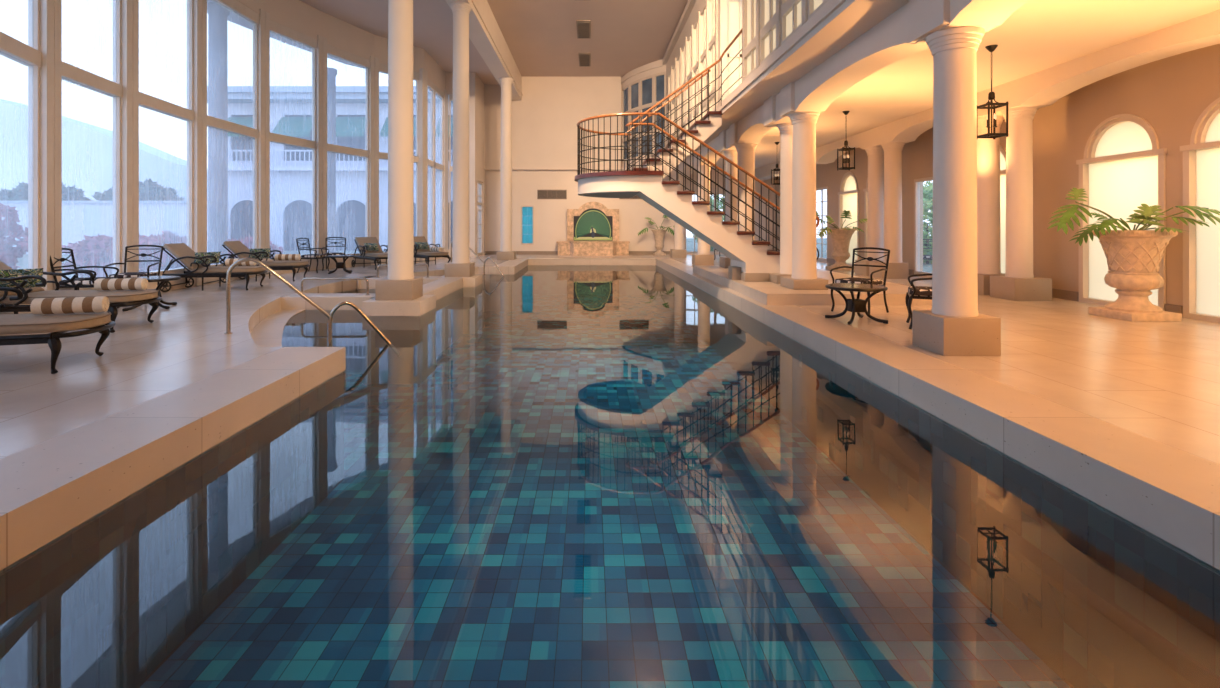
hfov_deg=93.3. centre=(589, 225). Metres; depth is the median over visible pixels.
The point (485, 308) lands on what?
trim
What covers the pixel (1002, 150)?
window
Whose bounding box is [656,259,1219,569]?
pool edge
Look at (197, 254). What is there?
throw pillow
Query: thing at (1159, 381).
floor
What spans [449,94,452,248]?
window
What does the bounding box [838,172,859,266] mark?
window
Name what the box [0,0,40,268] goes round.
window
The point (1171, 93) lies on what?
wall
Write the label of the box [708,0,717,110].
window
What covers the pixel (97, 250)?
flowering shrub
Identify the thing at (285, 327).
trim
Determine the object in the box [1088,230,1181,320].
stone urn
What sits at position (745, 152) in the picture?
column
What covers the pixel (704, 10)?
window
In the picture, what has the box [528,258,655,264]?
trim
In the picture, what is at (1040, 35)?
ceiling
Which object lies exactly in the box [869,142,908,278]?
column
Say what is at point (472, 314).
trim
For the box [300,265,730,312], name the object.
pool water
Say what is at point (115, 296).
seat cushion
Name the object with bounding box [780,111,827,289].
column
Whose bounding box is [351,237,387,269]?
sun lounger
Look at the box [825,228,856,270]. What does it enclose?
stone urn
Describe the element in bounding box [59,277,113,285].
seat cushion
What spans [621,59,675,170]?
wall
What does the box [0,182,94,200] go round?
tree
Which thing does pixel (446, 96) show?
trim
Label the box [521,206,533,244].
window
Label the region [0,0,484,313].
wall
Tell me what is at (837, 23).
trim
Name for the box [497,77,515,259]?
column
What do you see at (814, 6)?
window
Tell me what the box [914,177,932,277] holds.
door
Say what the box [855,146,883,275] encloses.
column
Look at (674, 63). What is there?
window
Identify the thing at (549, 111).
wall
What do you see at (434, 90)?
window
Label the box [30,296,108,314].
rolled towel
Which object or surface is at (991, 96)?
lantern
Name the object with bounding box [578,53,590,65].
ceiling vent
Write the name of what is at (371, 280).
trim
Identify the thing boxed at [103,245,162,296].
armchair
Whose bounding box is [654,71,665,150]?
window
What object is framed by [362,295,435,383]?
column base
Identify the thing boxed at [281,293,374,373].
trim
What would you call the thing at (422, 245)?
throw pillow
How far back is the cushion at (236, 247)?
12.33 m
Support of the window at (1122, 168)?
in the wall at (1171, 93)
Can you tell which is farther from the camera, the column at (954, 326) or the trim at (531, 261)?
the trim at (531, 261)
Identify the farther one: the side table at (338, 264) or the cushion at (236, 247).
the side table at (338, 264)
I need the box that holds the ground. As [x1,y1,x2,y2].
[0,238,931,279]
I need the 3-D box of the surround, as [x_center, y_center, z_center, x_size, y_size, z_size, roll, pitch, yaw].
[0.130,0.090,23.680,2.987,2.220,1.240,0,0,0]
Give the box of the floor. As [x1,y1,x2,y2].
[0,254,1219,575]
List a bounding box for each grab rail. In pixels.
[301,278,369,294]
[376,264,428,277]
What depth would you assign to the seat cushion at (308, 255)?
14.57 m
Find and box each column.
[207,3,229,263]
[327,67,336,252]
[375,0,422,299]
[445,2,474,276]
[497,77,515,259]
[670,177,686,257]
[692,165,713,265]
[720,150,736,267]
[730,143,756,265]
[770,122,791,283]
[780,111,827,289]
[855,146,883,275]
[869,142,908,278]
[912,26,1000,355]
[977,116,1004,294]
[990,107,1051,300]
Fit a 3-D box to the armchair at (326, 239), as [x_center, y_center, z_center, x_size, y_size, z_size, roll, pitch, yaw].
[-6.930,0.746,15.630,0.616,0.893,0.608,0,0,-18]
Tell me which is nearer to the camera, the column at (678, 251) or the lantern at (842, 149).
the lantern at (842, 149)
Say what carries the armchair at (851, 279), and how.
on the floor
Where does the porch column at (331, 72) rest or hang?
on the ground
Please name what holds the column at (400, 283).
on the column base at (409, 325)
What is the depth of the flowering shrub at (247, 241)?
19.44 m
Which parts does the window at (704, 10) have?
pane, pane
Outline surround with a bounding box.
[557,202,629,255]
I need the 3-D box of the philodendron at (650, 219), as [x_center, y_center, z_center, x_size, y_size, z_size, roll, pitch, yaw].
[2.857,-0.075,23.516,1.934,0.989,0.841,0,0,18]
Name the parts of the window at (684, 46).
pane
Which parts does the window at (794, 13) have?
pane, pane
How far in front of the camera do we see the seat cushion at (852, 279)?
7.82 m
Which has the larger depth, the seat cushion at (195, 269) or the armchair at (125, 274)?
the seat cushion at (195, 269)
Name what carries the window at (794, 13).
in the wall at (690, 13)
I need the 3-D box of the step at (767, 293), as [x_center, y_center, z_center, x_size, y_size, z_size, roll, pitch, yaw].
[4.055,1.113,11.795,2.790,0.175,6.210,0,0,0]
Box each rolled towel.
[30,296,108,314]
[94,278,147,290]
[225,258,255,265]
[274,254,300,259]
[430,247,441,251]
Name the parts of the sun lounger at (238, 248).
armrest, frame, armrest, leg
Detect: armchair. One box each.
[50,248,119,307]
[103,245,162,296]
[296,238,329,272]
[321,237,346,270]
[830,247,889,313]
[905,273,931,329]
[923,239,932,259]
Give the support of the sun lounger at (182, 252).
on the floor
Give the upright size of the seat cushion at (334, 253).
0.090 m
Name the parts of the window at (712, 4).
pane, pane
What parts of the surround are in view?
arch frame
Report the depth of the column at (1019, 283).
9.35 m
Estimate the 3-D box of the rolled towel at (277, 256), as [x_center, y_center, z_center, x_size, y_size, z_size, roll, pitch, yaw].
[-6.707,0.693,12.779,0.518,0.139,0.141,0,0,-7]
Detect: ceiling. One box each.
[300,0,498,84]
[487,0,687,77]
[696,0,1219,169]
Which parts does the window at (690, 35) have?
pane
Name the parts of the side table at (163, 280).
leg, leg, leg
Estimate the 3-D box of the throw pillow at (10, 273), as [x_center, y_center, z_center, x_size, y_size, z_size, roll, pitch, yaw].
[-6.512,0.600,6.567,0.413,0.226,0.182,0,0,-41]
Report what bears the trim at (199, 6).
attached to the wall at (297, 15)
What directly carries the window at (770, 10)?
in the wall at (690, 13)
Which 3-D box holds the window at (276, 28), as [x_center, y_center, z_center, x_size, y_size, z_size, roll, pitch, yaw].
[-7.732,-2.085,14.914,0.180,5.970,1.663,0,0,16]
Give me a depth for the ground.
26.81 m
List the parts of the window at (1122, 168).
pane, pane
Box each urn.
[651,230,665,254]
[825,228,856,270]
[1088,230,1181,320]
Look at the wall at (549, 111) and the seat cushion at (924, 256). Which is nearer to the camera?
the seat cushion at (924, 256)
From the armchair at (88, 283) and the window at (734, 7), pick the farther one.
the window at (734, 7)
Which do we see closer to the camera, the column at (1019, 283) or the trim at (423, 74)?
the column at (1019, 283)
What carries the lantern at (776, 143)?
hanging from the ceiling at (1040, 35)
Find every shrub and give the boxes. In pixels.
[0,203,27,268]
[62,234,174,276]
[139,230,186,269]
[228,236,283,257]
[692,195,723,250]
[923,181,932,263]
[923,193,932,251]
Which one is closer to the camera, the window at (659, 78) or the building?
the window at (659, 78)
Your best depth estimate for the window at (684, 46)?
17.45 m
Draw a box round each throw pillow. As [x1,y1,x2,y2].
[0,268,43,287]
[194,252,220,263]
[249,248,270,258]
[364,243,378,250]
[415,242,429,249]
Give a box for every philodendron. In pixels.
[637,214,673,235]
[816,210,866,237]
[1047,188,1219,245]
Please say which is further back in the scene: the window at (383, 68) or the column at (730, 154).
the window at (383, 68)
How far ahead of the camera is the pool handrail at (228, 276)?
6.59 m
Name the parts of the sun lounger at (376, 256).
armrest, frame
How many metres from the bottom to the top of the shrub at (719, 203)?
3.076 m
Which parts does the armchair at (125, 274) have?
armrest, backrest, armrest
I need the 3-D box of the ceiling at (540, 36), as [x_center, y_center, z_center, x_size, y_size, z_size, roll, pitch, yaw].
[0.075,-6.330,10.750,5.950,0.140,27.500,0,0,0]
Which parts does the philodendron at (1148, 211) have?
stem, stem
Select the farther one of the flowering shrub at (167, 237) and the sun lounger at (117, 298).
the flowering shrub at (167, 237)
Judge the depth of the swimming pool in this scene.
4.02 m
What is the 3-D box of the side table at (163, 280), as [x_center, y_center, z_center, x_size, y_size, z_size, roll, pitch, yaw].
[-6.420,0.977,8.420,0.718,0.446,0.718,0,0,-17]
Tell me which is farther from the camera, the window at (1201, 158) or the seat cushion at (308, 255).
the seat cushion at (308, 255)
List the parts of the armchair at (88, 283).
backrest, armrest, seat frame, armrest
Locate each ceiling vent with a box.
[576,20,590,38]
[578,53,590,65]
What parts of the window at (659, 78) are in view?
pane, pane, pane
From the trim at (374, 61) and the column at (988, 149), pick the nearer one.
the column at (988, 149)
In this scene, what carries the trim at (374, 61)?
attached to the wall at (297, 15)
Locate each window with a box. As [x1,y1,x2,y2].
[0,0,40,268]
[62,0,122,289]
[139,0,193,275]
[207,0,258,265]
[270,20,316,260]
[327,44,369,255]
[379,63,418,252]
[428,78,444,249]
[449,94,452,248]
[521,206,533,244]
[622,84,628,162]
[629,79,639,158]
[640,74,653,157]
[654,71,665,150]
[668,66,671,138]
[672,57,675,137]
[676,48,680,134]
[681,37,686,129]
[687,25,692,128]
[693,11,699,122]
[700,0,707,118]
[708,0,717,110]
[742,0,759,81]
[760,0,780,64]
[781,0,807,44]
[808,0,828,19]
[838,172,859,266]
[863,177,867,259]
[1000,145,1005,272]
[1076,114,1166,310]
[1180,97,1219,322]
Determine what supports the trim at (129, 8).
attached to the wall at (297, 15)
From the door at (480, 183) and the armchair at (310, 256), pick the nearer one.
the armchair at (310, 256)
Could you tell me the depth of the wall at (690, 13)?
15.65 m
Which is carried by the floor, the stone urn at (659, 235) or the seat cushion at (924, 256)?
the stone urn at (659, 235)
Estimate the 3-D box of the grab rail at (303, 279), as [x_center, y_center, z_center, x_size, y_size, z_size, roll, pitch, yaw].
[-4.430,1.048,10.000,1.220,0.305,0.080,0,0,0]
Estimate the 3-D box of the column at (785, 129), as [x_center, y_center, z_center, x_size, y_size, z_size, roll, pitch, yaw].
[3.630,-0.422,10.500,0.640,2.895,0.600,0,0,0]
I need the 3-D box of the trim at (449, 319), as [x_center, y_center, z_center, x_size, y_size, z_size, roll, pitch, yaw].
[-3.175,1.849,11.700,0.490,1.301,3.600,0,0,0]
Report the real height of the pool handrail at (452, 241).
1.238 m
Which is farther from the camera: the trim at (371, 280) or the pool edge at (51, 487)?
the trim at (371, 280)
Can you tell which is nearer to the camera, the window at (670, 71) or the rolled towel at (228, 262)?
the rolled towel at (228, 262)
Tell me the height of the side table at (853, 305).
0.446 m
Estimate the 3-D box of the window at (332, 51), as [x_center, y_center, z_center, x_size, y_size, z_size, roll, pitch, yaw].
[-7.106,-2.085,16.820,0.180,5.970,1.741,0,0,21]
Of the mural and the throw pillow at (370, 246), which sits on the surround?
the mural
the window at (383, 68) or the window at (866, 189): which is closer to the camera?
the window at (866, 189)
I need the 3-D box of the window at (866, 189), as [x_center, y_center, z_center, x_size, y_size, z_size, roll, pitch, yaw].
[7.835,-0.215,15.640,0.170,2.830,1.380,0,0,0]
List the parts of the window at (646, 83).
pane, pane, pane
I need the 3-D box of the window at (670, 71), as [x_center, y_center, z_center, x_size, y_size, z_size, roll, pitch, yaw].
[2.885,-4.065,20.506,0.150,2.970,1.089,0,0,0]
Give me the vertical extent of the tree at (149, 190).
3.731 m
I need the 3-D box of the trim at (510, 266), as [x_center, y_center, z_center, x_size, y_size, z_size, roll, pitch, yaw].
[-2.540,1.308,18.983,0.620,0.224,3.995,0,0,0]
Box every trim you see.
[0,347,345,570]
[40,0,61,290]
[121,0,138,272]
[193,0,206,285]
[207,0,364,68]
[250,309,304,346]
[258,9,269,275]
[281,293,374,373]
[313,35,326,269]
[358,274,489,311]
[360,276,440,287]
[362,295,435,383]
[369,56,378,264]
[418,69,427,261]
[423,278,462,356]
[437,274,481,333]
[440,90,448,251]
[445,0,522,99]
[493,259,527,273]
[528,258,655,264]
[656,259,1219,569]
[684,0,907,159]
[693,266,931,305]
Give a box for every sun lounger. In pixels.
[0,261,162,332]
[0,287,115,373]
[161,243,267,291]
[221,241,309,282]
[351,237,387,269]
[414,236,450,266]
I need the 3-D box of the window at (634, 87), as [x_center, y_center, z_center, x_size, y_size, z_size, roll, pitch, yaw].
[1.819,-4.215,23.052,0.120,3.130,0.836,0,0,-26]
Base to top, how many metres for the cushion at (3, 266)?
0.488 m
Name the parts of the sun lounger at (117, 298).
armrest, armrest, frame, leg, leg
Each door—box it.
[478,181,481,255]
[685,193,725,253]
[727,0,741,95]
[816,186,827,261]
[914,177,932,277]
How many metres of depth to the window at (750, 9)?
10.02 m
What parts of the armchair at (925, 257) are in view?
backrest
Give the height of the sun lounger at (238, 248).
0.872 m
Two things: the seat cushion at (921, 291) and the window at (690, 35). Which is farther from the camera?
the window at (690, 35)
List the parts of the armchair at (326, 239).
backrest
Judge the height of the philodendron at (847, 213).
0.767 m
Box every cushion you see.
[0,261,43,296]
[0,290,157,302]
[0,312,110,334]
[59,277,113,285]
[108,272,156,277]
[163,243,209,269]
[192,266,265,272]
[223,241,261,260]
[255,261,308,265]
[301,254,326,257]
[325,252,343,254]
[355,237,382,252]
[361,253,387,256]
[414,236,429,251]
[414,251,447,255]
[834,277,882,284]
[908,286,931,296]
[923,255,931,258]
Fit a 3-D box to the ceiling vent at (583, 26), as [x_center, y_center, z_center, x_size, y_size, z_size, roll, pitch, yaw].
[-0.200,-6.237,18.325,0.440,0.045,1.650,0,0,0]
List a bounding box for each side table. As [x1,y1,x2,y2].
[122,276,180,311]
[325,255,354,273]
[825,283,887,324]
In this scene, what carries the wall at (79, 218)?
on the ground
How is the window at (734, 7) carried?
in the wall at (690, 13)
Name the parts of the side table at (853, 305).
leg, leg, leg, leg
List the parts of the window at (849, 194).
pane, pane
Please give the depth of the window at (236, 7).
13.75 m
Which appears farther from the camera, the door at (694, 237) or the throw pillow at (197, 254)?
the door at (694, 237)
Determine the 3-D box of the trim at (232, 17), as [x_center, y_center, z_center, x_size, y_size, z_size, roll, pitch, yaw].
[-7.470,-5.350,8.482,3.456,0.400,22.964,0,0,0]
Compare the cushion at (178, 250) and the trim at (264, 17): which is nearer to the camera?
the cushion at (178, 250)
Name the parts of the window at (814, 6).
pane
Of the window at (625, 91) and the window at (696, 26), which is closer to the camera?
the window at (696, 26)
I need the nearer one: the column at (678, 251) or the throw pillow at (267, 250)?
the throw pillow at (267, 250)
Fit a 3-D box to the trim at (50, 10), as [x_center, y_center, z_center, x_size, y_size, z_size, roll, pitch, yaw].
[-7.334,-2.000,7.763,0.190,6.400,0.320,0,0,-16]
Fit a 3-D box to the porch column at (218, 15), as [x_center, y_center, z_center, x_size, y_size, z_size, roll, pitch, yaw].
[-8.720,-1.920,13.500,0.600,6.440,0.600,0,0,0]
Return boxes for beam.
[668,0,1028,180]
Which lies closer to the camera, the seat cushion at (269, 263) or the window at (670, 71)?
the seat cushion at (269, 263)
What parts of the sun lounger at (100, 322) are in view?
armrest, leg, frame, leg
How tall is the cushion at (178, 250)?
0.488 m
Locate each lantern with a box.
[771,142,779,184]
[837,111,854,170]
[977,45,1008,139]
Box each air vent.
[537,190,566,198]
[619,196,640,198]
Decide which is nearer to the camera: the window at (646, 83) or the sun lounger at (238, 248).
the sun lounger at (238, 248)
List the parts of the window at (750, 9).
pane, pane, pane, pane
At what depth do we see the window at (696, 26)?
15.42 m
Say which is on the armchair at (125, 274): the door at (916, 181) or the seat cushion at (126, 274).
the seat cushion at (126, 274)
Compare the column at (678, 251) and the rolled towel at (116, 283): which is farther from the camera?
the column at (678, 251)
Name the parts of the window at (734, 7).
pane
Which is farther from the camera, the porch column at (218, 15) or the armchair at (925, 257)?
the armchair at (925, 257)
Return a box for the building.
[207,86,452,250]
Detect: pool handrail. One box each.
[224,258,400,356]
[451,241,504,276]
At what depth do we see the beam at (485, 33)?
17.39 m
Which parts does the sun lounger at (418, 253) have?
frame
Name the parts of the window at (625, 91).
pane, pane, pane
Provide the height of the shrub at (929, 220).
3.089 m
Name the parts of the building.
balcony rail, balcony rail, balcony rail, balcony rail, balcony rail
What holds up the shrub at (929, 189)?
on the ground
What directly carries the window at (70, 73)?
in the wall at (297, 15)
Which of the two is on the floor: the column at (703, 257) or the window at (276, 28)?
the column at (703, 257)
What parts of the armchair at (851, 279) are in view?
leg, armrest, leg, backrest, armrest, leg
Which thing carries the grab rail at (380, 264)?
on the trim at (371, 280)
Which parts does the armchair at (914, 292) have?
leg, leg, seat frame, armrest, armrest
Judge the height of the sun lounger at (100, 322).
0.872 m
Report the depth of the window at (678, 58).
18.64 m
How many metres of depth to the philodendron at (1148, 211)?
7.38 m
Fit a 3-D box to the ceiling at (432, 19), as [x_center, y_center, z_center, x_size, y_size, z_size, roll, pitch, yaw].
[-5.745,-5.975,10.750,4.890,0.150,27.500,0,0,0]
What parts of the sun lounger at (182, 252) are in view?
frame, armrest, armrest, frame, leg, leg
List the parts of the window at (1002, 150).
pane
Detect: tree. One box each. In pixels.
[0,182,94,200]
[91,178,186,200]
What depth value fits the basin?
23.10 m
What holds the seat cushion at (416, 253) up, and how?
on the sun lounger at (418, 253)
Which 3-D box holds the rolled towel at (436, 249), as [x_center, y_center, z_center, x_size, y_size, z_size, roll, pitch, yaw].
[-4.598,0.693,17.206,0.141,0.139,0.518,0,0,-45]
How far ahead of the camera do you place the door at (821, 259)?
19.46 m
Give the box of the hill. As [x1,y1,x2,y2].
[0,99,207,200]
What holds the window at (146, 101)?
in the wall at (297, 15)
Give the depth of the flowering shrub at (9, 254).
12.39 m
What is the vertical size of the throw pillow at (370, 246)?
0.226 m
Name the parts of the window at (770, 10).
pane, pane, pane, pane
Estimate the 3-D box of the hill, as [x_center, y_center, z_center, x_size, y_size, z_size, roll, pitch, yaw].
[-100.000,-13.800,112.000,200.000,30.000,8.000,0,0,0]
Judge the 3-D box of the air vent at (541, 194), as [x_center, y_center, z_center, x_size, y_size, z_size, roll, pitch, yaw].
[-1.600,-1.330,24.279,1.240,0.400,0.042,0,0,0]
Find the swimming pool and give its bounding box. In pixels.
[0,304,1219,687]
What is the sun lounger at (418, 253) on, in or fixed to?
on the floor
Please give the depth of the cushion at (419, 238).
17.84 m
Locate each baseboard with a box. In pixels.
[485,251,669,253]
[827,258,1182,316]
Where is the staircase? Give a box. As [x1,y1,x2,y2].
[575,29,819,281]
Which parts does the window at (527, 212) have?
pane, pane, pane, pane, pane, pane, pane, pane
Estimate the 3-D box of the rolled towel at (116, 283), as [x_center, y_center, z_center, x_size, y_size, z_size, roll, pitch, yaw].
[-5.567,0.693,6.843,0.518,0.139,0.142,0,0,-9]
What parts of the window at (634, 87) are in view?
pane, pane, pane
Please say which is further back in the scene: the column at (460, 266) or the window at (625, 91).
the window at (625, 91)
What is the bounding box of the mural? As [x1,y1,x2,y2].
[574,208,612,240]
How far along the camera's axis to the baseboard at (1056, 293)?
9.33 m
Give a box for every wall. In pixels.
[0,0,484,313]
[0,201,207,253]
[484,77,774,250]
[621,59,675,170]
[662,0,726,143]
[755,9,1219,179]
[775,44,1219,305]
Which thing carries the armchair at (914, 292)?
on the floor
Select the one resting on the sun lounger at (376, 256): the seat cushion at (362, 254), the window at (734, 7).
the seat cushion at (362, 254)
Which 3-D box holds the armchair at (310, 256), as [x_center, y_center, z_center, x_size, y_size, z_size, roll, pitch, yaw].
[-7.112,0.746,14.783,0.608,0.893,0.617,0,0,6]
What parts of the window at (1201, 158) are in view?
pane, pane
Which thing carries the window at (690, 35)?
in the wall at (690, 13)
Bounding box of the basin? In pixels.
[558,243,628,255]
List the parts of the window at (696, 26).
pane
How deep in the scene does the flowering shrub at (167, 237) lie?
16.70 m
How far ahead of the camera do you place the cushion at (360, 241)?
16.84 m
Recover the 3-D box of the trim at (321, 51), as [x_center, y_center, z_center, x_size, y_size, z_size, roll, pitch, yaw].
[-7.424,-2.000,15.848,0.190,6.400,0.320,0,0,18]
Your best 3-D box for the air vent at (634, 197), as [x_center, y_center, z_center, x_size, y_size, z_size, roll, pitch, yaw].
[1.860,-1.330,24.279,1.240,0.400,0.042,0,0,0]
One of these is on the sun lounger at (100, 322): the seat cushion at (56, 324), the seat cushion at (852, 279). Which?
the seat cushion at (56, 324)

